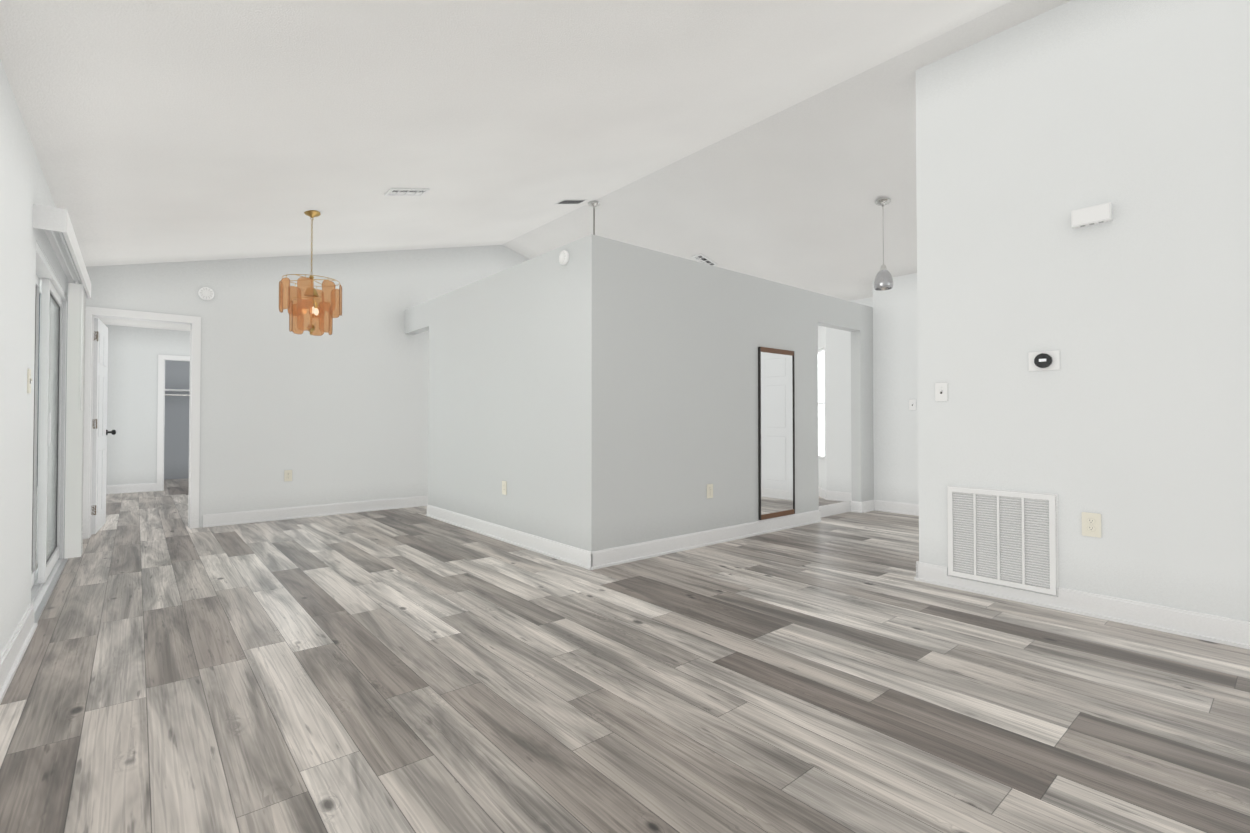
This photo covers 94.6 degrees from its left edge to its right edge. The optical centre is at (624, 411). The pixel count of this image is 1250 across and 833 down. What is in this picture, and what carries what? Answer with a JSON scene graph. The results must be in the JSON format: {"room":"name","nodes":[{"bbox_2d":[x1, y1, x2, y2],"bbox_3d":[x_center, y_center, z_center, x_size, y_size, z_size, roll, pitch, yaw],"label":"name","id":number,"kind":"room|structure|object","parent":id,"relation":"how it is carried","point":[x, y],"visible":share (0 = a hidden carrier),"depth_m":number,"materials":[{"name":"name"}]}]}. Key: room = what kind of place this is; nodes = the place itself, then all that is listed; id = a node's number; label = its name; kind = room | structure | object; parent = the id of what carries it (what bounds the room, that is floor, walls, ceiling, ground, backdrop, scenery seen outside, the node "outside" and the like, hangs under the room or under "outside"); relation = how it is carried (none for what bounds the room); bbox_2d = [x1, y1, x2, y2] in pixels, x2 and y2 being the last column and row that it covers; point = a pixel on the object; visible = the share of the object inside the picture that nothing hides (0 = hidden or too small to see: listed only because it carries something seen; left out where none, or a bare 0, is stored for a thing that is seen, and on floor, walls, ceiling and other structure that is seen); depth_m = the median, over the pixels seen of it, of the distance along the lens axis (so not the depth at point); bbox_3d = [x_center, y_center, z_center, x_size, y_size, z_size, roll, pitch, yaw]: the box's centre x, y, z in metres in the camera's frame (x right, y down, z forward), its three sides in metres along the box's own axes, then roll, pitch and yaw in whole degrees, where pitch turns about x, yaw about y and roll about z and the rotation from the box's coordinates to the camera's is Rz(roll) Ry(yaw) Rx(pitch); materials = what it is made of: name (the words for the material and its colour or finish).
{"room":"empty living room","nodes":[
{"label":"empty living room","id":0,"kind":"room"},
{"bbox_2d":[0,60,96,654],"bbox_3d":[-3.873,-0.119,3.822,0.150,2.500,17.400,1,-1,-40],"label":"wall","id":1,"kind":"structure","parent":0,"point":[24,188],"depth_m":2.60,"materials":[{"name":"paint"}]},
{"bbox_2d":[0,603,37,703],"bbox_3d":[-0.694,1.017,0.195,0.027,0.125,7.380,1,-1,-40],"label":"baseboard","id":2,"kind":"structure","parent":1,"relation":"attached to","point":[12,654],"depth_m":2.54,"materials":[{"name":"white wood"}]},
{"bbox_2d":[27,369,32,392],"bbox_3d":[-2.956,-0.153,2.869,0.016,0.120,0.075,1,-1,-40],"label":"light switch","id":3,"kind":"object","parent":1,"relation":"attached to","point":[29,379],"visible":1,"depth_m":2.85,"materials":[{"name":"white plastic"}]},
{"bbox_2d":[31,242,67,622],"bbox_3d":[-3.739,0.114,3.703,0.135,2.030,1.850,1,-1,-40],"label":"sliding door","id":4,"kind":"structure","parent":1,"relation":"in","point":[46,574],"depth_m":3.85,"materials":[{"name":"white metal"}]},
{"bbox_2d":[33,204,90,298],"bbox_3d":[-3.662,-0.985,3.797,0.125,0.120,2.170,1,-1,-40],"label":"blind valance","id":5,"kind":"object","parent":1,"relation":"attached to","point":[54,224],"visible":0.79,"depth_m":3.35,"materials":[{"name":"white metal"}]},
{"bbox_2d":[65,281,85,557],"bbox_3d":[-4.164,0.055,4.371,0.088,2.067,0.206,1,-1,-40],"label":"blind stack","id":6,"kind":"object","parent":5,"relation":"hanging from","point":[75,422],"visible":0.96,"depth_m":4.32,"materials":[{"name":"plastic"}]},
{"bbox_2d":[97,317,189,330],"bbox_3d":[-5.156,-1.307,9.681,5.850,0.120,6.830,1,-1,-40],"label":"ceiling","id":7,"kind":"structure","parent":0,"point":[142,324],"depth_m":8.36,"materials":[{"name":"white paint"}]},
{"bbox_2d":[106,325,189,485],"bbox_3d":[-5.541,-0.030,10.156,5.800,2.500,0.120,1,-1,-40],"label":"wall","id":8,"kind":"structure","parent":0,"point":[132,391],"depth_m":8.59,"materials":[{"name":"paint"}]},
{"bbox_2d":[106,483,156,493],"bbox_3d":[-7.328,1.135,8.528,0.630,0.125,0.027,1,-1,-40],"label":"baseboard","id":9,"kind":"structure","parent":8,"relation":"attached to","point":[145,487],"depth_m":8.54,"materials":[{"name":"white wood"}]},
{"bbox_2d":[157,355,189,490],"bbox_3d":[-6.707,0.171,9.154,1.110,2.070,0.136,1,-1,-40],"label":"trim","id":10,"kind":"structure","parent":8,"relation":"attached to","point":[161,421],"depth_m":8.77,"materials":[{"name":"white wood"}]},
{"bbox_2d":[164,360,189,479],"bbox_3d":[-7.852,-0.020,10.871,2.200,2.500,0.100,1,-1,-40],"label":"wall","id":11,"kind":"structure","parent":0,"point":[176,440],"depth_m":10.52,"materials":[{"name":"paint"}]},
{"bbox_2d":[165,389,189,395],"bbox_3d":[-7.690,-0.334,10.684,2.000,0.116,0.400,1,-1,-40],"label":"closet shelf","id":12,"kind":"object","parent":11,"relation":"attached to","point":[177,394],"depth_m":10.25,"materials":[{"name":"white wood"}]},
{"bbox_2d":[86,245,529,527],"bbox_3d":[-1.516,-0.578,8.201,9.400,3.540,0.120,1,-1,-40],"label":"wall","id":13,"kind":"structure","parent":0,"point":[339,414],"depth_m":6.41,"materials":[{"name":"paint"}]},
{"bbox_2d":[91,318,115,534],"bbox_3d":[-5.151,0.135,5.688,0.191,2.020,0.748,1,-1,-40],"label":"bedroom door","id":14,"kind":"structure","parent":13,"relation":"in","point":[100,431],"depth_m":5.54,"materials":[{"name":"white wood"}]},
{"bbox_2d":[83,306,200,538],"bbox_3d":[-4.635,0.100,5.546,0.875,2.110,0.152,1,-1,-40],"label":"door frame","id":15,"kind":"structure","parent":13,"relation":"attached to","point":[194,322],"depth_m":5.59,"materials":[{"name":"white wood"}]},
{"bbox_2d":[198,287,213,299],"bbox_3d":[-4.219,-1.191,5.814,0.130,0.130,0.037,1,-1,-40],"label":"smoke detector","id":16,"kind":"object","parent":13,"relation":"attached to","point":[205,293],"visible":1,"depth_m":5.80,"materials":[{"name":"white plastic"}]},
{"bbox_2d":[284,470,291,480],"bbox_3d":[-3.663,0.696,6.277,0.075,0.120,0.010,1,-1,-40],"label":"outlet","id":17,"kind":"object","parent":13,"relation":"attached to","point":[287,475],"visible":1,"depth_m":6.27,"materials":[{"name":"grey plastic"}]},
{"bbox_2d":[203,495,427,527],"bbox_3d":[-1.132,1.133,8.405,8.119,0.125,0.027,1,-1,-40],"label":"baseboard","id":18,"kind":"structure","parent":13,"relation":"attached to","point":[243,517],"depth_m":6.39,"materials":[{"name":"white wood"}]},
{"bbox_2d":[405,238,581,548],"bbox_3d":[-1.471,-0.057,5.727,0.120,2.430,3.700,1,-1,-40],"label":"wall","id":19,"kind":"structure","parent":0,"point":[505,379],"depth_m":5.08,"materials":[{"name":"paint"}]},
{"bbox_2d":[502,481,506,494],"bbox_3d":[-1.080,0.680,5.156,0.010,0.120,0.075,1,-1,-40],"label":"electrical outlet box","id":20,"kind":"object","parent":19,"relation":"attached to","point":[504,487],"visible":1,"depth_m":5.15,"materials":[{"name":"grey plastic"}]},
{"bbox_2d":[424,503,595,569],"bbox_3d":[-1.234,1.090,5.318,0.027,0.125,3.087,1,-1,-40],"label":"baseboard","id":21,"kind":"structure","parent":19,"relation":"attached to","point":[586,559],"depth_m":4.91,"materials":[{"name":"white wood"}]},
{"bbox_2d":[559,250,568,264],"bbox_3d":[-0.474,-1.190,4.451,0.032,0.110,0.110,1,-1,-40],"label":"smoke detector","id":22,"kind":"object","parent":19,"relation":"attached to","point":[564,257],"visible":1,"depth_m":4.43,"materials":[{"name":"white plastic"}]},
{"bbox_2d":[0,0,1070,300],"bbox_3d":[1.844,-1.784,4.216,9.450,1.440,10.570,1,-1,-40],"label":"ceiling","id":23,"kind":"structure","parent":0,"point":[772,140],"depth_m":3.68,"materials":[{"name":"white paint"}]},
{"bbox_2d":[279,210,341,335],"bbox_3d":[-2.649,-1.167,4.875,0.466,1.048,0.466,1,-1,-40],"label":"dining chandelier","id":24,"kind":"object","parent":23,"relation":"hanging from","point":[311,293],"visible":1,"depth_m":4.83,"materials":[{"name":"gold metal"}]},
{"bbox_2d":[384,188,428,195],"bbox_3d":[-1.811,-1.825,4.795,0.320,0.012,0.170,-17,10,-39],"label":"ceiling vent","id":25,"kind":"object","parent":23,"relation":"in","point":[406,192],"visible":0.98,"depth_m":4.78,"materials":[{"name":"white metal"}]},
{"bbox_2d":[556,199,585,203],"bbox_3d":[-0.581,-2.264,6.225,0.320,0.004,0.170,-17,10,-39],"label":"ceiling vent","id":26,"kind":"object","parent":23,"relation":"in","point":[570,201],"visible":1,"depth_m":6.21,"materials":[{"name":"white metal"}]},
{"bbox_2d":[588,201,599,234],"bbox_3d":[-0.345,-1.640,6.416,0.168,1.374,0.168,1,-1,-40],"label":"pendant light","id":27,"kind":"object","parent":23,"relation":"hanging from","point":[593,204],"visible":0.21,"depth_m":6.42,"materials":[{"name":"silver metal"}]},
{"bbox_2d":[691,254,717,265],"bbox_3d":[1.000,-1.898,7.259,0.320,0.012,0.170,19,-13,-39],"label":"ceiling vent","id":28,"kind":"object","parent":23,"relation":"in","point":[701,258],"visible":0.79,"depth_m":7.24,"materials":[{"name":"white metal"}]},
{"bbox_2d":[874,198,892,290],"bbox_3d":[2.408,-1.558,5.380,0.168,0.824,0.168,1,-1,-40],"label":"pendant light","id":29,"kind":"object","parent":23,"relation":"hanging from","point":[883,280],"visible":1,"depth_m":5.33,"materials":[{"name":"silver metal"}]},
{"bbox_2d":[0,478,1249,832],"bbox_3d":[-0.594,1.200,6.585,10.050,0.060,17.400,1,-1,-40],"label":"floor","id":30,"kind":"structure","parent":0,"point":[408,670],"depth_m":2.26,"materials":[{"name":"grey wood"}]},
{"bbox_2d":[582,234,873,551],"bbox_3d":[1.526,-0.057,5.765,4.740,2.430,0.120,1,-1,-40],"label":"wall","id":31,"kind":"structure","parent":0,"point":[671,344],"depth_m":4.83,"materials":[{"name":"paint"}]},
{"bbox_2d":[707,484,712,497],"bbox_3d":[0.737,0.688,5.000,0.075,0.120,0.010,1,-1,-40],"label":"outlet","id":32,"kind":"object","parent":31,"relation":"attached to","point":[709,490],"visible":1,"depth_m":5.00,"materials":[{"name":"grey plastic"}]},
{"bbox_2d":[596,507,823,568],"bbox_3d":[0.922,1.087,5.153,3.027,0.125,0.047,1,-1,-40],"label":"baseboard","id":33,"kind":"structure","parent":31,"relation":"attached to","point":[654,548],"depth_m":4.88,"materials":[{"name":"white wood"}]},
{"bbox_2d":[758,347,794,519],"bbox_3d":[1.484,0.204,5.633,0.570,1.635,0.022,1,-1,-40],"label":"mirror","id":34,"kind":"object","parent":31,"relation":"attached to","point":[776,434],"visible":0.92,"depth_m":5.62,"materials":[{"name":"black mirror"}]},
{"bbox_2d":[819,499,855,516],"bbox_3d":[2.051,1.103,6.289,6.000,0.125,0.027,1,-1,-40],"label":"baseboard","id":35,"kind":"structure","parent":31,"relation":"attached to","point":[846,505],"depth_m":6.65,"materials":[{"name":"white wood"}]},
{"bbox_2d":[856,500,875,512],"bbox_3d":[2.838,1.110,6.778,0.287,0.125,0.047,1,-1,-40],"label":"baseboard","id":36,"kind":"structure","parent":31,"relation":"attached to","point":[865,506],"depth_m":6.74,"materials":[{"name":"white wood"}]},
{"bbox_2d":[818,326,826,489],"bbox_3d":[2.851,-0.152,8.569,0.120,2.700,1.500,0,-1,5],"label":"wall","id":37,"kind":"structure","parent":0,"point":[822,470],"depth_m":7.92,"materials":[{"name":"paint"}]},
{"bbox_2d":[818,348,824,457],"bbox_3d":[2.803,-0.121,8.296,0.130,1.528,0.748,0,-1,5],"label":"nook window","id":38,"kind":"structure","parent":37,"relation":"in","point":[821,450],"depth_m":8.31,"materials":[{"name":"white"}]},
{"bbox_2d":[819,487,825,498],"bbox_3d":[2.783,1.135,8.556,0.015,0.125,1.500,0,-1,5],"label":"baseboard","id":39,"kind":"structure","parent":37,"relation":"attached to","point":[822,492],"depth_m":7.97,"materials":[{"name":"white wood"}]},
{"bbox_2d":[826,297,872,492],"bbox_3d":[3.012,-0.157,7.586,0.120,2.682,0.733,1,-1,-40],"label":"wall","id":40,"kind":"structure","parent":0,"point":[838,400],"depth_m":7.68,"materials":[{"name":"paint"}]},
{"bbox_2d":[826,490,851,500],"bbox_3d":[2.939,1.121,7.539,0.027,0.125,0.683,1,-1,-40],"label":"baseboard","id":41,"kind":"structure","parent":40,"relation":"attached to","point":[830,495],"depth_m":7.68,"materials":[{"name":"white wood"}]},
{"bbox_2d":[873,273,918,503],"bbox_3d":[5.101,-0.253,4.505,0.120,2.786,6.430,1,-1,-40],"label":"wall","id":42,"kind":"structure","parent":0,"point":[895,388],"depth_m":6.71,"materials":[{"name":"paint"}]},
{"bbox_2d":[876,500,918,515],"bbox_3d":[5.045,1.077,4.438,0.027,0.125,6.430,1,-1,-40],"label":"baseboard","id":43,"kind":"structure","parent":42,"relation":"attached to","point":[885,506],"depth_m":6.67,"materials":[{"name":"white wood"}]},
{"bbox_2d":[909,399,915,409],"bbox_3d":[3.268,-0.081,6.560,0.016,0.120,0.075,1,-1,-40],"label":"light switch","id":44,"kind":"object","parent":42,"relation":"attached to","point":[912,404],"visible":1,"depth_m":6.56,"materials":[{"name":"white plastic"}]},
{"bbox_2d":[916,0,1249,620],"bbox_3d":[3.564,-0.640,2.118,0.120,3.493,4.770,1,-1,-40],"label":"wall","id":45,"kind":"structure","parent":0,"point":[1129,421],"depth_m":3.15,"materials":[{"name":"paint"}]},
{"bbox_2d":[935,383,947,400],"bbox_3d":[2.066,-0.130,3.772,0.016,0.120,0.075,1,-1,-40],"label":"light switch","id":46,"kind":"object","parent":45,"relation":"attached to","point":[941,391],"visible":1,"depth_m":3.77,"materials":[{"name":"white plastic"}]},
{"bbox_2d":[947,485,1058,595],"bbox_3d":[2.274,0.764,3.509,0.023,0.581,0.586,1,-1,-40],"label":"air vent","id":47,"kind":"object","parent":45,"relation":"in","point":[1007,538],"visible":1,"depth_m":3.48,"materials":[{"name":"white metal"}]},
{"bbox_2d":[1028,350,1059,370],"bbox_3d":[2.423,-0.296,3.342,0.030,0.110,0.150,1,-1,-40],"label":"thermostat","id":48,"kind":"object","parent":45,"relation":"attached to","point":[1044,360],"visible":1,"depth_m":3.33,"materials":[{"name":"white plastic"}]},
{"bbox_2d":[914,561,1249,649],"bbox_3d":[3.500,1.044,2.057,0.027,0.125,4.797,1,-1,-40],"label":"baseboard","id":49,"kind":"structure","parent":45,"relation":"attached to","point":[1188,623],"depth_m":3.08,"materials":[{"name":"white wood"}]},
{"bbox_2d":[1081,512,1100,537],"bbox_3d":[2.567,0.622,3.176,0.010,0.130,0.085,1,-1,-40],"label":"outlet","id":50,"kind":"object","parent":45,"relation":"attached to","point":[1091,524],"visible":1,"depth_m":3.17,"materials":[{"name":"beige plastic"}]},
{"bbox_2d":[1071,202,1112,228],"bbox_3d":[2.565,-1.077,3.172,0.047,0.092,0.170,1,-1,-40],"label":"door chime","id":51,"kind":"object","parent":45,"relation":"attached to","point":[1093,215],"visible":1,"depth_m":3.15,"materials":[{"name":"white plastic"}]}
]}

